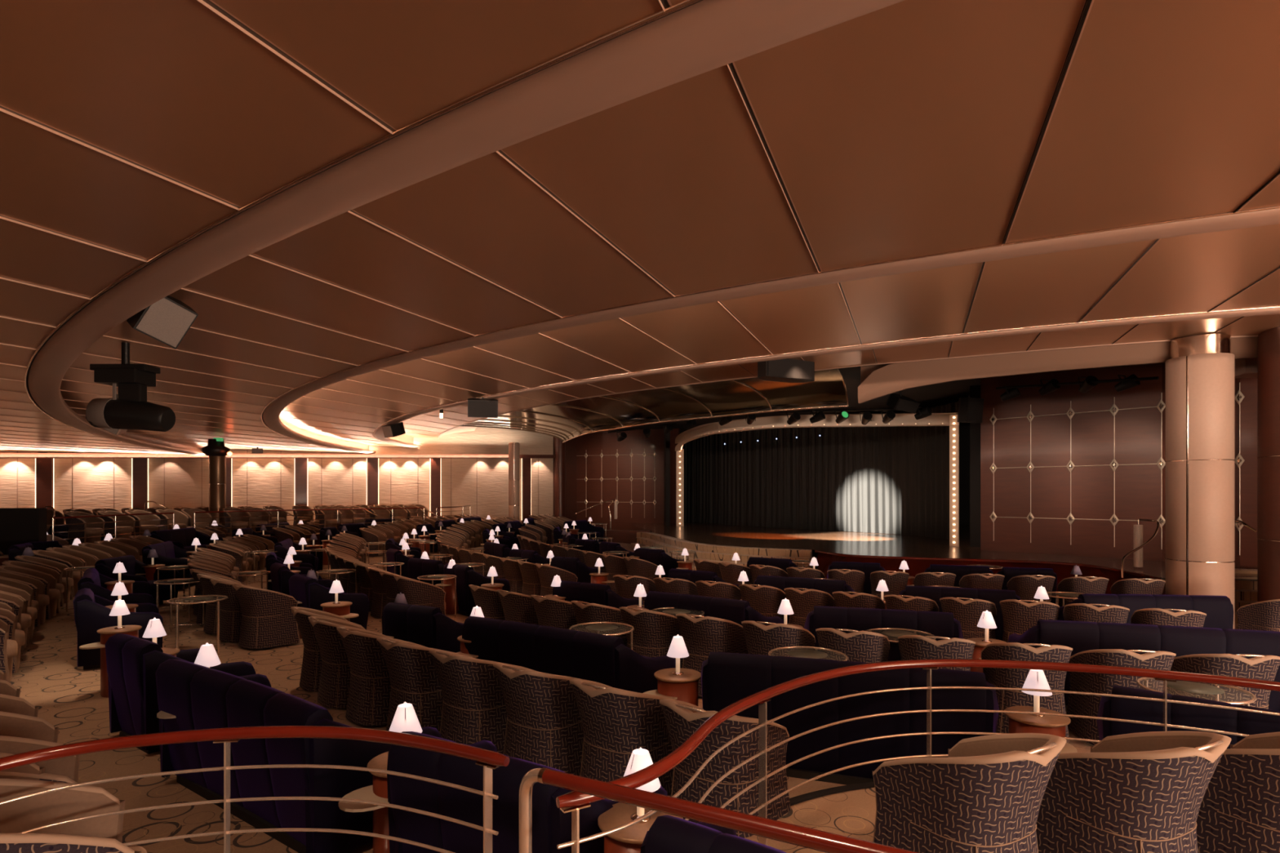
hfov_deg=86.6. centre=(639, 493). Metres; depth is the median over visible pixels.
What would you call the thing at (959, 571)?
sofa
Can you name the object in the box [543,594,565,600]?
table
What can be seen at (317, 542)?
trim
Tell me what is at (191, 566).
tub chair
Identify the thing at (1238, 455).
diamond ornament
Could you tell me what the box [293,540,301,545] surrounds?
seat cushion
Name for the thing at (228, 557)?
tub chair
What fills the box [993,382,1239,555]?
trim
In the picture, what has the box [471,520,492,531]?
tub chair
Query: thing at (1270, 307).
trim
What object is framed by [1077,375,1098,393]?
lamp
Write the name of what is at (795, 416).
lamp
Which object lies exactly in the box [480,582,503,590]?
table
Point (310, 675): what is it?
tub chair
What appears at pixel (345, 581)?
tub chair
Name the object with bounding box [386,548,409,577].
sofa
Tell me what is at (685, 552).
table lamp
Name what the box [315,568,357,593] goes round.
glass table
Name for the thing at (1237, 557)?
wall
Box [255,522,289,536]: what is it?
sofa
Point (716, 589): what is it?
tub chair
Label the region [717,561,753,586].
tub chair
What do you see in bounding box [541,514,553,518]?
tub chair
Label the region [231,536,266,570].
tub chair
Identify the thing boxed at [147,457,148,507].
light
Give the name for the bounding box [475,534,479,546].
seat cushion
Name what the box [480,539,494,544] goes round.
table
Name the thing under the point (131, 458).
light
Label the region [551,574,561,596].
table lamp
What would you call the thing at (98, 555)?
tub chair
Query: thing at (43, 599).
seat cushion
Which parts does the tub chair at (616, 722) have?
handle, seam cord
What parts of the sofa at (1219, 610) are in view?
arm, panel, panel, panel, panel, arm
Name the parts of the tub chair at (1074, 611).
handle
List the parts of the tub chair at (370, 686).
handle, seam cord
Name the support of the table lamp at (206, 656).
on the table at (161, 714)
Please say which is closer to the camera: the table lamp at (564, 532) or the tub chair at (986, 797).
the tub chair at (986, 797)
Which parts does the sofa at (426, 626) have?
arm, panel, panel, arm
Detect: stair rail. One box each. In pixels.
[44,506,54,526]
[144,501,168,511]
[267,506,295,517]
[352,506,377,515]
[417,508,437,515]
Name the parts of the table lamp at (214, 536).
lamp shade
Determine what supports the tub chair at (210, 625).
on the floor at (49, 677)
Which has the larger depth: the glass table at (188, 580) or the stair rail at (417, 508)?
the stair rail at (417, 508)
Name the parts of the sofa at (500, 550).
panel, panel, arm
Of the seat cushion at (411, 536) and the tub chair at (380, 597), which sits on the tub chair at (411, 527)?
the seat cushion at (411, 536)
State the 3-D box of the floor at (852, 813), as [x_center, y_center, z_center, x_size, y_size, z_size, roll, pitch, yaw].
[-7.000,1.960,0.308,46.000,0.001,8.617,0,0,0]
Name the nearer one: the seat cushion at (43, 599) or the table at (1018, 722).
the table at (1018, 722)
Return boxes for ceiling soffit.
[857,336,1257,404]
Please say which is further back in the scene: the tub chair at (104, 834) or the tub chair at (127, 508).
the tub chair at (127, 508)
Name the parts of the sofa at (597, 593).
panel, panel, arm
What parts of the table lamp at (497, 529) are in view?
lamp shade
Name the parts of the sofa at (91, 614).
panel, arm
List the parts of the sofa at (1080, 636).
arm, panel, panel, panel, panel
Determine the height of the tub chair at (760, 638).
0.886 m
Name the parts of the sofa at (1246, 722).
arm, panel, panel, panel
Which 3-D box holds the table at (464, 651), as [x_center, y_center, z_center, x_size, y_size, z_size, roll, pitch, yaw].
[-1.647,1.768,6.684,0.376,0.680,0.528,0,0,20]
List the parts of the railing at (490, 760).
post, thin rail, handrail, thin rail, thin rail, post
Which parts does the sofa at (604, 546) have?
panel, panel, arm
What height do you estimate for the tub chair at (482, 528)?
0.886 m
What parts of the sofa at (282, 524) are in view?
panel, arm, panel, panel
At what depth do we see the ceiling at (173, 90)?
2.54 m
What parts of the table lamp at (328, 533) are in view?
lamp shade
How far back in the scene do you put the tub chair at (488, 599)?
9.41 m
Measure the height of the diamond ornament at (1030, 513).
0.310 m
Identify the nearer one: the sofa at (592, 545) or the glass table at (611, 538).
the sofa at (592, 545)
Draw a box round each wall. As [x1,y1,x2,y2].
[0,426,553,524]
[0,507,46,555]
[553,436,554,515]
[565,437,576,520]
[576,428,679,530]
[603,529,652,543]
[664,426,670,525]
[959,426,969,524]
[980,363,1161,560]
[1161,363,1239,568]
[1240,377,1257,568]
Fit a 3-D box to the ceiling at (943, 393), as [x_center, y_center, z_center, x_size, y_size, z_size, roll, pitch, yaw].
[10.500,-3.200,24.500,39.000,0.001,31.000,0,0,0]
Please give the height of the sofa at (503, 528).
0.900 m
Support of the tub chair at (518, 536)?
on the floor at (49, 677)
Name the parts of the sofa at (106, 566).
panel, arm, panel, arm, seat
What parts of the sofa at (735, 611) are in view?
panel, panel, panel, arm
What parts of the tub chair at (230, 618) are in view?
seam cord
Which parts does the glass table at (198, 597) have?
leg, leg, leg, leg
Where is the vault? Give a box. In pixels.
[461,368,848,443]
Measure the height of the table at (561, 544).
0.680 m
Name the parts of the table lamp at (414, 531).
lamp shade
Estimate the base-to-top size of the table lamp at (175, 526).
0.312 m
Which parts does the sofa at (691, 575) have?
panel, panel, arm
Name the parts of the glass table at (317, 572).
leg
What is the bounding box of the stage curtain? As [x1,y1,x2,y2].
[682,401,958,539]
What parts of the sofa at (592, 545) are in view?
panel, panel, arm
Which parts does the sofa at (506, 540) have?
panel, arm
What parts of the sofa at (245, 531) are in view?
arm, panel, panel, arm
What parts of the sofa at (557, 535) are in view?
panel, arm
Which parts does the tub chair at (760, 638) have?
handle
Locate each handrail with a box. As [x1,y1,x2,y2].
[52,512,174,543]
[193,508,337,534]
[337,507,424,529]
[435,505,471,523]
[519,767,918,852]
[574,497,617,529]
[1120,518,1159,577]
[1234,520,1257,532]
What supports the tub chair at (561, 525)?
on the floor at (49, 677)
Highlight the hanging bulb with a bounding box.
[439,408,443,418]
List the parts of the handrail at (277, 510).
post, thin rail, rail, thin rail, thin rail, thin rail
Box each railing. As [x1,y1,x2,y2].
[0,725,509,852]
[555,658,1279,852]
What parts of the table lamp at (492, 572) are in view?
lamp shade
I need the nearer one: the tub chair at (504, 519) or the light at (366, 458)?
the tub chair at (504, 519)
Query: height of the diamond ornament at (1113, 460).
0.310 m
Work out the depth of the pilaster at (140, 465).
24.92 m
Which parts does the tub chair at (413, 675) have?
handle, seam cord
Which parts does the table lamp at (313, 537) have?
lamp shade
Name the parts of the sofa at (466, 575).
panel, panel, arm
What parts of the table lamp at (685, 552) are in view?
lamp shade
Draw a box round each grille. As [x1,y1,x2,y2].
[382,426,393,437]
[895,399,919,413]
[967,398,983,422]
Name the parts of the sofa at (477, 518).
panel, panel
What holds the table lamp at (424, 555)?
on the table
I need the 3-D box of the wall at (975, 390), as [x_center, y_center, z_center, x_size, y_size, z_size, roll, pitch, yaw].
[9.620,-0.745,19.050,0.620,4.510,0.500,0,0,32]
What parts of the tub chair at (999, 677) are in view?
seam cord, handle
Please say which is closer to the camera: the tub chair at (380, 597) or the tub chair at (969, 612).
the tub chair at (969, 612)
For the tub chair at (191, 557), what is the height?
0.886 m
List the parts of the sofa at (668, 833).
panel, arm, panel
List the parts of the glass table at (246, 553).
leg, leg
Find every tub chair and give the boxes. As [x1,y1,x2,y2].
[0,564,60,619]
[0,570,49,626]
[0,577,39,629]
[0,584,37,643]
[0,591,31,652]
[0,601,20,630]
[0,607,25,673]
[0,618,17,683]
[0,670,7,680]
[0,679,20,697]
[0,693,39,717]
[0,711,58,742]
[0,735,79,783]
[0,751,44,780]
[0,778,146,852]
[1,560,63,608]
[14,555,73,604]
[32,550,84,596]
[45,546,97,572]
[46,509,65,533]
[46,533,69,546]
[62,508,93,524]
[62,544,111,560]
[63,511,106,545]
[78,542,124,558]
[92,508,119,515]
[93,540,139,560]
[97,510,135,541]
[110,537,147,562]
[120,507,144,514]
[124,509,160,537]
[128,535,164,545]
[146,507,164,515]
[155,508,188,530]
[171,506,191,511]
[181,507,212,528]
[186,526,218,537]
[186,559,231,608]
[187,562,235,615]
[188,555,235,578]
[189,568,242,625]
[191,551,236,577]
[195,506,208,513]
[195,547,239,574]
[196,573,244,633]
[205,524,231,537]
[208,542,248,582]
[209,578,242,641]
[214,540,253,577]
[217,523,225,528]
[222,507,250,535]
[222,537,259,573]
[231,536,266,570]
[231,583,300,648]
[237,506,252,509]
[242,533,275,554]
[243,506,270,531]
[262,505,287,523]
[272,527,301,545]
[284,525,311,547]
[290,606,362,691]
[292,505,314,527]
[296,523,319,533]
[306,521,319,528]
[307,616,368,708]
[313,505,330,520]
[316,506,342,532]
[324,546,357,579]
[324,549,359,581]
[326,543,358,557]
[328,504,343,506]
[328,539,361,561]
[328,552,364,583]
[332,506,355,528]
[332,536,363,559]
[334,555,368,593]
[335,533,364,562]
[336,626,403,725]
[339,532,368,562]
[342,559,378,593]
[343,505,366,523]
[353,562,388,612]
[354,504,369,519]
[359,527,386,555]
[365,566,401,617]
[367,505,390,519]
[367,525,393,542]
[376,524,400,543]
[376,637,447,733]
[378,570,400,604]
[384,521,408,542]
[385,505,408,521]
[392,520,416,538]
[393,574,445,615]
[400,519,420,528]
[402,505,423,519]
[408,503,428,517]
[408,517,430,524]
[418,517,435,528]
[426,516,440,521]
[429,649,506,754]
[434,515,448,520]
[435,537,461,560]
[435,539,461,564]
[436,534,462,546]
[439,532,465,548]
[440,543,451,564]
[442,515,457,522]
[442,529,467,548]
[446,527,471,550]
[446,545,460,564]
[451,515,462,518]
[451,524,475,550]
[456,547,473,568]
[457,522,479,547]
[463,520,485,546]
[468,551,488,577]
[468,584,505,620]
[471,514,485,519]
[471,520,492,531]
[480,519,498,527]
[483,554,505,578]
[492,518,506,524]
[493,662,583,775]
[494,516,511,521]
[497,589,538,625]
[499,557,523,593]
[502,516,522,524]
[516,534,537,550]
[516,560,541,595]
[518,528,541,542]
[520,537,532,550]
[524,524,546,543]
[527,539,541,555]
[528,515,544,520]
[530,595,578,631]
[533,520,554,528]
[534,521,554,544]
[534,563,577,596]
[535,514,548,519]
[537,542,551,560]
[540,519,559,528]
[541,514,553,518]
[546,518,563,530]
[549,517,564,523]
[549,544,567,557]
[553,516,567,521]
[557,515,572,520]
[564,546,585,564]
[569,678,673,796]
[570,600,627,646]
[582,550,605,573]
[601,553,627,593]
[613,574,656,604]
[618,606,683,667]
[622,556,658,581]
[653,577,698,595]
[659,698,791,838]
[675,613,746,697]
[693,559,722,579]
[695,580,741,599]
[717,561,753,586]
[738,583,787,623]
[741,620,815,657]
[749,564,787,586]
[784,587,835,628]
[786,567,825,578]
[815,627,889,662]
[826,568,865,592]
[832,591,885,608]
[870,570,909,599]
[872,733,1066,852]
[884,595,938,612]
[897,635,975,671]
[913,572,955,586]
[939,596,996,639]
[959,573,1004,589]
[980,642,1072,742]
[1000,599,1059,642]
[1006,574,1055,603]
[1035,730,1231,852]
[1057,576,1108,606]
[1062,603,1129,623]
[1066,648,1176,745]
[1110,577,1165,595]
[1130,608,1206,626]
[1166,653,1279,709]
[1195,731,1279,852]
[1236,599,1279,631]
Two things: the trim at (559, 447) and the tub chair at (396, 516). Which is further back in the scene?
the trim at (559, 447)
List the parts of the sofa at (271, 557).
panel, arm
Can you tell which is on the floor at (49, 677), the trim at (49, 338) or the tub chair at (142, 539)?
the tub chair at (142, 539)
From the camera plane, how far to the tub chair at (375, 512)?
25.09 m
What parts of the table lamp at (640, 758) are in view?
lamp stem, lamp shade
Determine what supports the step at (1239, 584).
on the floor at (49, 677)
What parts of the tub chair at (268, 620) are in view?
seam cord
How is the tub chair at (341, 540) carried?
on the floor at (49, 677)
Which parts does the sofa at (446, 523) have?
arm, panel, panel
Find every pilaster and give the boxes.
[35,457,53,509]
[131,457,148,511]
[226,457,231,506]
[295,457,306,506]
[366,457,378,506]
[430,457,440,517]
[521,457,531,523]
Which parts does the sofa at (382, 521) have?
panel, panel, panel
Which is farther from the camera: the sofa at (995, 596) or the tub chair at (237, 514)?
the tub chair at (237, 514)
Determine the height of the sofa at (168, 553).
0.900 m
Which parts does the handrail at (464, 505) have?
rail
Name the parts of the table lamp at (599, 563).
lamp shade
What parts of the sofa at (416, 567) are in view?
panel, panel, arm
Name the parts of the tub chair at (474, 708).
handle, seam cord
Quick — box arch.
[675,413,959,546]
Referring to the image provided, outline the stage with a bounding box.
[631,521,1257,577]
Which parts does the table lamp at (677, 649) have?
lamp stem, lamp shade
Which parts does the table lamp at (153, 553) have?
lamp shade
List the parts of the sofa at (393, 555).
panel, arm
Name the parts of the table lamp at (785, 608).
lamp stem, lamp shade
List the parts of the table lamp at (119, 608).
lamp stem, lamp shade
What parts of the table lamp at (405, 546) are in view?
lamp shade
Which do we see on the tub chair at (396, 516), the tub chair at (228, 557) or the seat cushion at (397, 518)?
the seat cushion at (397, 518)
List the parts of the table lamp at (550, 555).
lamp shade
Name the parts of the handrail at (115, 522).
post, thin rail, rail, thin rail, thin rail, post, post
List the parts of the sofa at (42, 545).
panel, panel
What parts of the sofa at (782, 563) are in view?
panel, panel, arm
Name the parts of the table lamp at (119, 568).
lamp shade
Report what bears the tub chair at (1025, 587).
on the floor at (49, 677)
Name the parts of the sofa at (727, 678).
arm, panel, panel, panel, panel, arm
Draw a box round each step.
[625,547,696,570]
[631,542,808,568]
[635,537,810,568]
[636,532,812,568]
[1234,568,1257,579]
[1234,578,1257,590]
[1234,589,1257,600]
[1234,600,1257,611]
[1234,611,1238,623]
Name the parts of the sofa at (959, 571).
arm, panel, panel, panel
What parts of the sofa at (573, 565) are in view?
panel, panel, arm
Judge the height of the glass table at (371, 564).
0.726 m
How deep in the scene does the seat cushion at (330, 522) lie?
22.92 m
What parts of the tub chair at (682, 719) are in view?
handle, seam cord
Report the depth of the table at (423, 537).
21.04 m
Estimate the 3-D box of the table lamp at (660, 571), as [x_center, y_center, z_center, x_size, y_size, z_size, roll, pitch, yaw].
[0.345,1.385,11.691,0.176,0.312,0.176,0,0,26]
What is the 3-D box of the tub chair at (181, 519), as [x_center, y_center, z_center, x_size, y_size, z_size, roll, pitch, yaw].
[-13.560,0.897,19.669,0.752,0.886,0.674,0,0,21]
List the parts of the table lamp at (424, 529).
lamp shade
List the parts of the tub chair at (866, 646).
handle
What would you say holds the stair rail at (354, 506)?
attached to the handrail at (392, 508)
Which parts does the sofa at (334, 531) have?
arm, panel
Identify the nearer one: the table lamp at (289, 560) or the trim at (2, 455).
the table lamp at (289, 560)
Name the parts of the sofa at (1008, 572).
arm, panel, panel, panel, arm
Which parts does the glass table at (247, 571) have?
leg, leg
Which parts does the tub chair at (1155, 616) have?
handle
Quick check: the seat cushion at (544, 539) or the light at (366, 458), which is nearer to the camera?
the seat cushion at (544, 539)
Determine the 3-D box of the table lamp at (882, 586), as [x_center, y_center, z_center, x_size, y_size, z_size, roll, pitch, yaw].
[3.537,1.411,9.918,0.176,0.312,0.176,0,0,43]
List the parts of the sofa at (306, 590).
panel, arm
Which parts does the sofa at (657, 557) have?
panel, panel, arm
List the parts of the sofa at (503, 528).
panel, arm, arm, seat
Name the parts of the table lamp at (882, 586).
lamp shade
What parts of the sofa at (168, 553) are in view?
panel, panel, arm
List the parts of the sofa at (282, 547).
panel, panel, arm, arm, seat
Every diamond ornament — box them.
[989,413,997,424]
[989,462,997,473]
[989,511,996,522]
[1026,410,1034,422]
[1026,461,1034,473]
[1026,511,1034,524]
[1066,407,1075,419]
[1066,459,1075,472]
[1066,512,1075,524]
[1109,404,1119,416]
[1109,458,1119,471]
[1109,513,1119,526]
[1156,399,1165,413]
[1156,457,1165,471]
[1156,514,1165,528]
[1234,390,1244,404]
[1234,453,1244,467]
[1234,516,1244,531]
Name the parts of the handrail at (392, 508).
thin rail, thin rail, rail, thin rail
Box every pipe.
[121,342,129,364]
[765,408,899,413]
[995,376,1159,389]
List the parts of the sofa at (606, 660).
panel, panel, panel, panel, arm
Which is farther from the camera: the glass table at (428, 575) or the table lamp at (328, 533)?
the table lamp at (328, 533)
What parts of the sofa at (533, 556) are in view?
panel, panel, arm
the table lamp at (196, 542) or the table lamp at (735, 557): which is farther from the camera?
the table lamp at (196, 542)
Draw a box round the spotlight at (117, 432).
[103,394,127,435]
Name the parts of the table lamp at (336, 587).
lamp stem, lamp shade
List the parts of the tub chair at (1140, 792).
seam cord, handle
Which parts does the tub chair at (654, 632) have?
handle, seam cord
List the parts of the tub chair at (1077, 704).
handle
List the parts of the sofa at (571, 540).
arm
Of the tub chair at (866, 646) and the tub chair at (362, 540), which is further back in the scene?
the tub chair at (362, 540)
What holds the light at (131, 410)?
hanging from the pipe at (125, 346)
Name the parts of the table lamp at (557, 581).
lamp shade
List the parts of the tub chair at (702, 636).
seam cord, handle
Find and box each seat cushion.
[6,639,17,681]
[14,629,25,668]
[17,622,20,630]
[21,613,31,648]
[26,607,37,640]
[31,600,39,629]
[38,594,49,624]
[46,524,57,533]
[48,588,60,617]
[56,583,63,608]
[62,577,73,603]
[72,571,84,595]
[85,528,102,543]
[116,526,133,538]
[127,844,146,852]
[140,524,158,537]
[168,523,186,529]
[191,522,208,528]
[231,520,248,532]
[233,566,239,574]
[242,560,248,581]
[247,557,253,577]
[251,520,267,531]
[252,555,259,570]
[259,551,266,569]
[271,517,284,523]
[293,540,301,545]
[297,516,311,527]
[305,538,311,547]
[325,519,339,528]
[341,519,352,523]
[354,517,364,523]
[364,546,368,562]
[378,541,385,555]
[394,516,405,521]
[394,536,400,543]
[408,532,416,538]
[410,515,422,519]
[466,539,471,550]
[471,536,475,550]
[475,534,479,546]
[480,533,483,545]
[542,536,546,543]
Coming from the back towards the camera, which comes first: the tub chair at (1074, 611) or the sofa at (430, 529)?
the sofa at (430, 529)
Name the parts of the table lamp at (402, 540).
lamp shade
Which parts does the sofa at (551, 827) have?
panel, arm, panel, panel, arm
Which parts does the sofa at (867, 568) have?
arm, panel, panel, panel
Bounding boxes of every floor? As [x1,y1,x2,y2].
[0,533,319,558]
[9,532,1238,852]
[744,787,876,852]
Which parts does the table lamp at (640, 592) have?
lamp shade, lamp stem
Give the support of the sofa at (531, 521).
on the floor at (49, 677)
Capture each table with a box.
[63,565,94,612]
[79,625,142,697]
[104,580,134,593]
[106,604,138,612]
[135,564,164,600]
[153,577,204,631]
[155,564,189,608]
[156,711,176,719]
[161,647,180,657]
[166,595,228,655]
[180,551,192,559]
[226,570,271,590]
[244,550,278,585]
[268,570,300,582]
[286,560,302,566]
[295,550,310,553]
[297,600,302,639]
[305,545,321,573]
[306,548,329,579]
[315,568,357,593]
[320,601,359,621]
[321,539,333,564]
[338,751,389,852]
[359,550,386,570]
[362,542,386,569]
[368,562,404,575]
[400,550,410,555]
[407,538,421,547]
[409,539,435,559]
[417,535,430,556]
[417,574,457,617]
[418,541,439,559]
[427,554,453,560]
[428,533,439,556]
[435,575,459,614]
[455,562,485,576]
[456,635,478,657]
[464,547,488,552]
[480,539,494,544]
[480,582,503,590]
[502,556,528,561]
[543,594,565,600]
[553,538,563,546]
[563,544,582,547]
[568,528,578,534]
[568,622,634,649]
[577,532,596,540]
[589,572,614,584]
[591,523,607,541]
[591,537,613,542]
[597,802,683,852]
[602,551,629,556]
[626,604,648,611]
[640,546,663,549]
[643,667,701,706]
[650,607,704,617]
[669,551,696,570]
[675,560,693,569]
[767,645,848,661]
[769,623,803,627]
[791,560,815,568]
[865,627,936,643]
[906,576,914,586]
[928,585,960,587]
[967,564,1003,569]
[967,637,1005,672]
[1004,706,1077,753]
[1044,591,1084,606]
[1136,676,1257,706]
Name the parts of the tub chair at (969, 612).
handle, seam cord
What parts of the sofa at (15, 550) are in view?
panel, arm, panel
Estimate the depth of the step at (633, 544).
19.76 m
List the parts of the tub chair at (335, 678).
seam cord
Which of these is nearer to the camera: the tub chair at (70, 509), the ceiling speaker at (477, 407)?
the ceiling speaker at (477, 407)
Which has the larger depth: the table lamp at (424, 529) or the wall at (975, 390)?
the table lamp at (424, 529)
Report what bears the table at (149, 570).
on the floor at (49, 677)
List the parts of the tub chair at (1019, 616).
handle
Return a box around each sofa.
[8,542,41,560]
[27,541,62,551]
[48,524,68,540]
[73,587,162,670]
[77,568,154,604]
[94,555,179,605]
[105,633,256,754]
[142,541,194,588]
[150,527,223,551]
[155,658,441,852]
[231,528,277,543]
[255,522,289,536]
[265,551,315,591]
[270,562,333,595]
[274,538,323,571]
[288,574,368,630]
[320,526,341,548]
[337,523,368,537]
[364,518,395,526]
[382,602,463,653]
[385,537,421,571]
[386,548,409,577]
[386,731,667,852]
[407,557,444,589]
[416,524,439,552]
[435,520,457,530]
[443,563,510,616]
[457,516,481,522]
[462,616,675,693]
[482,528,511,553]
[484,542,511,559]
[492,523,520,549]
[503,520,525,531]
[509,549,549,564]
[522,518,536,526]
[550,556,601,582]
[552,580,643,608]
[553,527,579,546]
[562,534,576,548]
[563,520,604,542]
[574,538,599,553]
[599,541,634,558]
[633,547,686,579]
[640,814,786,852]
[644,591,783,653]
[666,568,739,588]
[701,652,999,785]
[746,556,799,572]
[754,575,855,623]
[804,605,963,661]
[826,561,884,594]
[898,585,1020,640]
[924,564,993,586]
[996,567,1057,604]
[1008,619,1279,711]
[1057,593,1233,629]
[1097,685,1279,748]
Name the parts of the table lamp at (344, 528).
lamp shade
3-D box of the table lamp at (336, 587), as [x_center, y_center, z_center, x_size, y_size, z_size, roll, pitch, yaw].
[-3.910,1.266,8.755,0.176,0.312,0.176,0,0,-26]
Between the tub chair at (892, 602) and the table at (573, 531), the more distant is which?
the table at (573, 531)
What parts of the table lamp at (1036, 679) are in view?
lamp stem, lamp shade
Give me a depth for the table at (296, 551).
15.84 m
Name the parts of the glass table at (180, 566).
leg, leg, leg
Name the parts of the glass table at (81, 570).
leg, leg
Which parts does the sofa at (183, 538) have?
panel, arm, panel, panel, seat, arm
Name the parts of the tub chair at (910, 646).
handle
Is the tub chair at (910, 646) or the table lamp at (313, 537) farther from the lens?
the table lamp at (313, 537)
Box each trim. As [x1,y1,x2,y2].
[0,0,1279,453]
[0,453,555,457]
[0,457,187,457]
[0,533,319,565]
[14,0,1279,381]
[17,450,538,515]
[26,0,702,417]
[26,0,904,455]
[187,457,508,457]
[262,208,1279,453]
[372,306,1279,444]
[373,307,1279,448]
[437,335,1257,438]
[554,437,565,517]
[576,448,653,518]
[789,782,875,805]
[814,550,1165,595]
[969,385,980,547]
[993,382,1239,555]
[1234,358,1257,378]
[1256,455,1279,542]
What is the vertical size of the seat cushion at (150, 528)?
0.430 m
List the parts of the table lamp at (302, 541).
lamp shade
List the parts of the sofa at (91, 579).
panel, panel, arm, arm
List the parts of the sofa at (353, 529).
panel, arm, panel, panel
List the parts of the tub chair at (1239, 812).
seam cord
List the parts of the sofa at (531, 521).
panel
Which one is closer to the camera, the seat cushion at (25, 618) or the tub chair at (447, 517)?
the seat cushion at (25, 618)
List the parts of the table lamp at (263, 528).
lamp shade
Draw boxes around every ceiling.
[0,0,684,454]
[60,0,1279,453]
[279,223,1279,447]
[400,314,1279,438]
[608,366,980,434]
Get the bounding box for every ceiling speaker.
[126,295,198,349]
[252,447,262,453]
[382,422,405,437]
[467,397,497,417]
[757,358,814,382]
[885,391,919,413]
[956,395,984,422]
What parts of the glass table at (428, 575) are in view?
leg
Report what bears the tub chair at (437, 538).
on the floor at (49, 677)
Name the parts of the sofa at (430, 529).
panel, arm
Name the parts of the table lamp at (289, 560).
lamp shade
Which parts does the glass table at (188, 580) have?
leg, leg, leg, leg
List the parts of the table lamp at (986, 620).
lamp stem, lamp shade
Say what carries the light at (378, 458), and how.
attached to the pilaster at (372, 464)
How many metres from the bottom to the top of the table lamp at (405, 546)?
0.312 m
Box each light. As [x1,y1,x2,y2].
[35,457,35,507]
[53,457,53,507]
[85,364,175,431]
[131,457,132,507]
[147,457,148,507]
[201,437,230,456]
[366,457,367,504]
[377,457,378,505]
[530,457,531,515]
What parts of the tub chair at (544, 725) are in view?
handle, seam cord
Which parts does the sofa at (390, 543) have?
panel, arm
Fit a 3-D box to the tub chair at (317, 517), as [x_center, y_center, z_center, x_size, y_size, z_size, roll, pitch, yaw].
[-12.090,0.897,25.975,0.674,0.886,0.752,0,0,-44]
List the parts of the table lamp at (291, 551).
lamp shade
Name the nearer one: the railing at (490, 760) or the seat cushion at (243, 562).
the railing at (490, 760)
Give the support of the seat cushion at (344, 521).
on the tub chair at (344, 516)
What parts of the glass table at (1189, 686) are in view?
leg, leg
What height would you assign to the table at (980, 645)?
0.680 m
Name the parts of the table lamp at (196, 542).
lamp shade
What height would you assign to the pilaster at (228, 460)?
2.898 m
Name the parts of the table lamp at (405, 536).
lamp shade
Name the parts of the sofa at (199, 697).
panel, arm, panel, panel, panel, arm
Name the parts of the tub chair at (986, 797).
seam cord, handle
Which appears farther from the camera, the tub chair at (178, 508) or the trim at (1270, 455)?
the tub chair at (178, 508)
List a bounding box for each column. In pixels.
[208,456,226,526]
[508,442,519,520]
[1165,333,1234,629]
[1257,326,1279,602]
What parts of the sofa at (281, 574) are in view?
panel, arm, arm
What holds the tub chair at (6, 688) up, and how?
on the floor at (49, 677)
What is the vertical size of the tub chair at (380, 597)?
0.886 m
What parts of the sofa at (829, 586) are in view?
panel, panel, panel, arm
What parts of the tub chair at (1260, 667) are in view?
handle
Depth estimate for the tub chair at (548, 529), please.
24.22 m
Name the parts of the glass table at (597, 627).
leg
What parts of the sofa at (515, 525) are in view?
panel, arm, panel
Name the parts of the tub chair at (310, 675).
seam cord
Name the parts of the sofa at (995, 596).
arm, panel, panel, panel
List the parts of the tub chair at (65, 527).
panel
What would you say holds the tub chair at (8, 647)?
on the floor at (49, 677)
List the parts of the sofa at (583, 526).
panel, arm, panel, seat, arm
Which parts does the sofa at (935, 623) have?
arm, panel, panel, panel, panel, arm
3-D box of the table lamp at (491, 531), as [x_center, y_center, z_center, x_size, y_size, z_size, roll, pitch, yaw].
[-4.476,1.246,20.569,0.176,0.312,0.176,0,0,6]
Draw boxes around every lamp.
[22,546,35,555]
[71,537,80,546]
[103,533,112,541]
[109,598,129,629]
[111,581,128,599]
[112,561,126,582]
[142,528,151,536]
[142,617,166,643]
[146,548,158,565]
[173,524,179,528]
[191,537,200,551]
[194,642,221,667]
[210,533,218,543]
[235,528,243,536]
[260,524,266,535]
[283,554,294,571]
[287,546,296,561]
[298,537,306,551]
[306,568,317,580]
[310,533,317,545]
[325,528,332,540]
[328,579,343,604]
[341,525,346,533]
[389,702,422,733]
[394,592,407,604]
[399,537,405,551]
[401,542,409,555]
[402,533,408,542]
[411,528,417,539]
[420,551,429,559]
[421,525,426,535]
[438,521,443,530]
[447,559,455,568]
[470,605,484,617]
[487,565,497,585]
[488,529,494,534]
[488,533,494,542]
[494,525,500,535]
[506,523,511,532]
[511,543,518,549]
[546,550,554,564]
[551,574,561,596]
[561,528,566,534]
[582,533,587,539]
[594,557,604,573]
[616,431,626,441]
[623,746,660,822]
[633,583,646,607]
[634,543,639,550]
[654,564,665,577]
[666,634,688,675]
[681,547,688,561]
[719,416,732,426]
[732,552,739,564]
[737,570,748,584]
[745,413,756,424]
[777,598,793,624]
[786,412,800,425]
[809,410,825,423]
[809,556,818,568]
[835,410,848,423]
[859,411,872,425]
[875,579,888,600]
[880,410,895,423]
[898,560,908,572]
[914,406,931,419]
[977,610,996,642]
[1000,386,1021,401]
[1021,669,1052,716]
[1034,586,1048,601]
[1039,378,1060,395]
[1070,564,1082,576]
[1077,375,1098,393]
[1114,373,1140,391]
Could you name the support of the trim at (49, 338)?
attached to the ceiling at (173, 90)
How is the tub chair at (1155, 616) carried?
on the floor at (49, 677)
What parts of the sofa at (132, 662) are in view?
panel, panel, arm, arm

